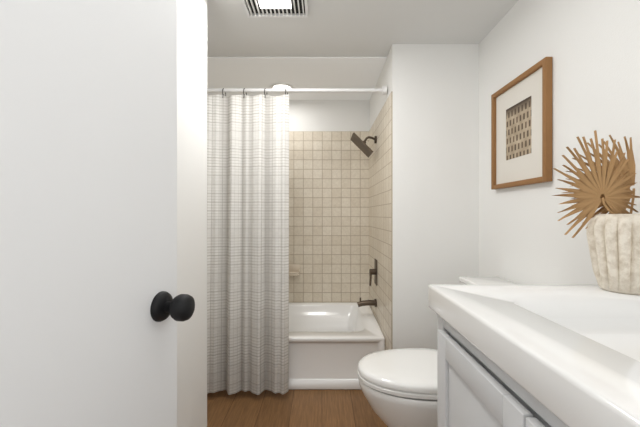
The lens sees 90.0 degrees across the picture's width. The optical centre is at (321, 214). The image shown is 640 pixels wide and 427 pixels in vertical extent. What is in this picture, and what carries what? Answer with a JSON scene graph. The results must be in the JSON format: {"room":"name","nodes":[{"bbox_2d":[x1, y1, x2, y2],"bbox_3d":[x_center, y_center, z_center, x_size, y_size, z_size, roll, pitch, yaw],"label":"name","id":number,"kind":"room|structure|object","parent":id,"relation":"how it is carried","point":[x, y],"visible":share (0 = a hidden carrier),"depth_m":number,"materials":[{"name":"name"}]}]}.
{"room":"bathroom","nodes":[
{"label":"bathroom","id":0,"kind":"room"},
{"bbox_2d":[177,0,206,426],"bbox_3d":[-0.590,0.060,-0.262,0.120,2.140,3.476,0,0,0],"label":"wall","id":1,"kind":"structure","parent":0,"point":[192,200],"depth_m":1.31,"materials":[{"name":"white paint"}]},
{"bbox_2d":[0,0,194,426],"bbox_3d":[-0.439,0.109,0.402,0.190,2.018,0.760,0,0,11],"label":"door","id":2,"kind":"structure","parent":1,"relation":"in","point":[94,308],"depth_m":0.54,"materials":[{"name":"white paint"}]},
{"bbox_2d":[207,390,387,426],"bbox_3d":[-0.577,1.180,0.460,3.246,0.100,4.920,0,0,0],"label":"floor","id":3,"kind":"structure","parent":0,"point":[317,408],"depth_m":1.86,"materials":[{"name":"brown wood"}]},
{"bbox_2d":[289,302,384,389],"bbox_3d":[-0.367,0.945,2.429,1.548,0.370,0.725,0,0,0],"label":"bathtub","id":4,"kind":"object","parent":3,"relation":"on","point":[332,345],"visible":0.33,"depth_m":2.07,"materials":[{"name":"white ceramic"}]},
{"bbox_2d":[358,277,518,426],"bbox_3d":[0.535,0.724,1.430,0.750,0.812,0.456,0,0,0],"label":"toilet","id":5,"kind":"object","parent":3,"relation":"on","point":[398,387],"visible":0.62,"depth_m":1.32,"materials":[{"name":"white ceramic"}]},
{"bbox_2d":[428,305,575,426],"bbox_3d":[0.624,0.705,0.149,0.598,0.851,1.608,0,0,0],"label":"bathroom vanity","id":6,"kind":"object","parent":3,"relation":"on","point":[474,390],"depth_m":0.69,"materials":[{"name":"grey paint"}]},
{"bbox_2d":[428,285,639,426],"bbox_3d":[0.621,0.243,0.248,0.606,0.070,1.435,0,0,0],"label":"countertop","id":7,"kind":"structure","parent":6,"relation":"on","point":[576,347],"depth_m":0.59,"materials":[{"name":"white stone"}]},
{"bbox_2d":[552,130,639,294],"bbox_3d":[0.746,-0.013,0.875,0.333,0.441,0.166,0,0,0],"label":"vase","id":8,"kind":"object","parent":7,"relation":"on","point":[613,237],"visible":1,"depth_m":0.85,"materials":[{"name":"stone"}]},
{"bbox_2d":[289,100,369,130],"bbox_3d":[-0.427,0.060,2.860,1.686,2.140,0.120,0,0,0],"label":"wall","id":9,"kind":"structure","parent":0,"point":[329,115],"depth_m":2.80,"materials":[{"name":"white paint"}]},
{"bbox_2d":[289,131,368,301],"bbox_3d":[-0.370,0.200,2.797,1.560,1.860,0.006,0,0,0],"label":"tile","id":10,"kind":"structure","parent":9,"relation":"attached to","point":[329,212],"depth_m":2.79,"materials":[{"name":"beige tile"}]},
{"bbox_2d":[289,264,299,275],"bbox_3d":[-0.245,0.475,2.761,0.110,0.090,0.064,0,0,0],"label":"soap dish","id":11,"kind":"object","parent":10,"relation":"attached to","point":[294,269],"visible":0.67,"depth_m":2.78,"materials":[{"name":"beige ceramic"}]},
{"bbox_2d":[207,0,518,99],"bbox_3d":[-0.577,-1.057,0.460,3.246,0.106,4.920,0,0,0],"label":"ceiling","id":12,"kind":"structure","parent":0,"point":[352,28],"depth_m":1.83,"materials":[{"name":"white paint"}]},
{"bbox_2d":[242,0,307,17],"bbox_3d":[-0.221,-1.000,1.469,0.302,0.019,0.278,0,0,0],"label":"fan","id":13,"kind":"object","parent":12,"relation":"attached to","point":[276,8],"visible":1,"depth_m":1.55,"materials":[{"name":"white"}]},
{"bbox_2d":[270,83,293,87],"bbox_3d":[-0.316,-0.999,2.525,0.190,0.010,0.190,0,0,0],"label":"recessed light","id":14,"kind":"object","parent":12,"relation":"in","point":[280,85],"visible":0.5,"depth_m":2.47,"materials":[{"name":"white paint"}]},
{"bbox_2d":[370,44,478,349],"bbox_3d":[0.671,0.060,2.405,0.509,2.140,1.030,0,0,0],"label":"wall","id":15,"kind":"structure","parent":0,"point":[434,88],"depth_m":1.89,"materials":[{"name":"white paint"}]},
{"bbox_2d":[369,91,392,349],"bbox_3d":[0.413,0.200,2.342,0.006,1.860,0.904,0,0,0],"label":"tile","id":16,"kind":"structure","parent":15,"relation":"attached to","point":[381,205],"depth_m":2.17,"materials":[{"name":"beige tile"}]},
{"bbox_2d":[350,133,376,157],"bbox_3d":[0.317,-0.526,2.420,0.187,0.150,0.200,0,0,0],"label":"shower head","id":17,"kind":"object","parent":16,"relation":"attached to","point":[361,145],"visible":1,"depth_m":2.41},
{"bbox_2d":[357,297,376,306],"bbox_3d":[0.337,0.660,2.420,0.145,0.071,0.060,0,0,0],"label":"tub spout","id":18,"kind":"object","parent":16,"relation":"attached to","point":[360,303],"visible":1,"depth_m":2.40,"materials":[{"name":"brown metal"}]},
{"bbox_2d":[369,259,376,285],"bbox_3d":[0.382,0.433,2.420,0.056,0.196,0.100,0,0,0],"label":"shower valve","id":19,"kind":"object","parent":16,"relation":"attached to","point":[373,272],"visible":0.98,"depth_m":2.40,"materials":[{"name":"brown metal"}]},
{"bbox_2d":[479,0,639,284],"bbox_3d":[0.986,0.060,0.460,0.120,2.140,4.920,0,0,0],"label":"wall","id":20,"kind":"structure","parent":0,"point":[591,48],"depth_m":1.25,"materials":[{"name":"white paint"}]},
{"bbox_2d":[491,57,552,189],"bbox_3d":[0.910,-0.385,1.490,0.028,0.500,0.415,0,0,0],"label":"picture frame","id":21,"kind":"object","parent":20,"relation":"attached to","point":[522,129],"visible":1,"depth_m":1.44,"materials":[{"name":"brown wood"}]},
{"bbox_2d":[506,95,531,160],"bbox_3d":[0.912,-0.395,1.490,0.002,0.250,0.190,0,0,0],"label":"print","id":22,"kind":"object","parent":21,"relation":"attached to","point":[518,113],"depth_m":1.48},
{"bbox_3d":[-1.210,0.060,2.078,0.120,2.140,1.444,0,0,0],"label":"wall","id":23,"kind":"structure","parent":0,"visible":0},
{"bbox_2d":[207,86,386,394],"bbox_3d":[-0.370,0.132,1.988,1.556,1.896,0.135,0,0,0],"label":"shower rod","id":24,"kind":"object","parent":23,"relation":"attached to","point":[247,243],"visible":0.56,"depth_m":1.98,"materials":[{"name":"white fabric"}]},
{"bbox_2d":[207,94,289,394],"bbox_3d":[-0.568,0.163,1.969,0.725,1.835,0.096,0,0,0],"label":"shower curtain","id":25,"kind":"object","parent":24,"relation":"hanging from","point":[248,136],"depth_m":1.98,"materials":[{"name":"fabric"}]}
]}

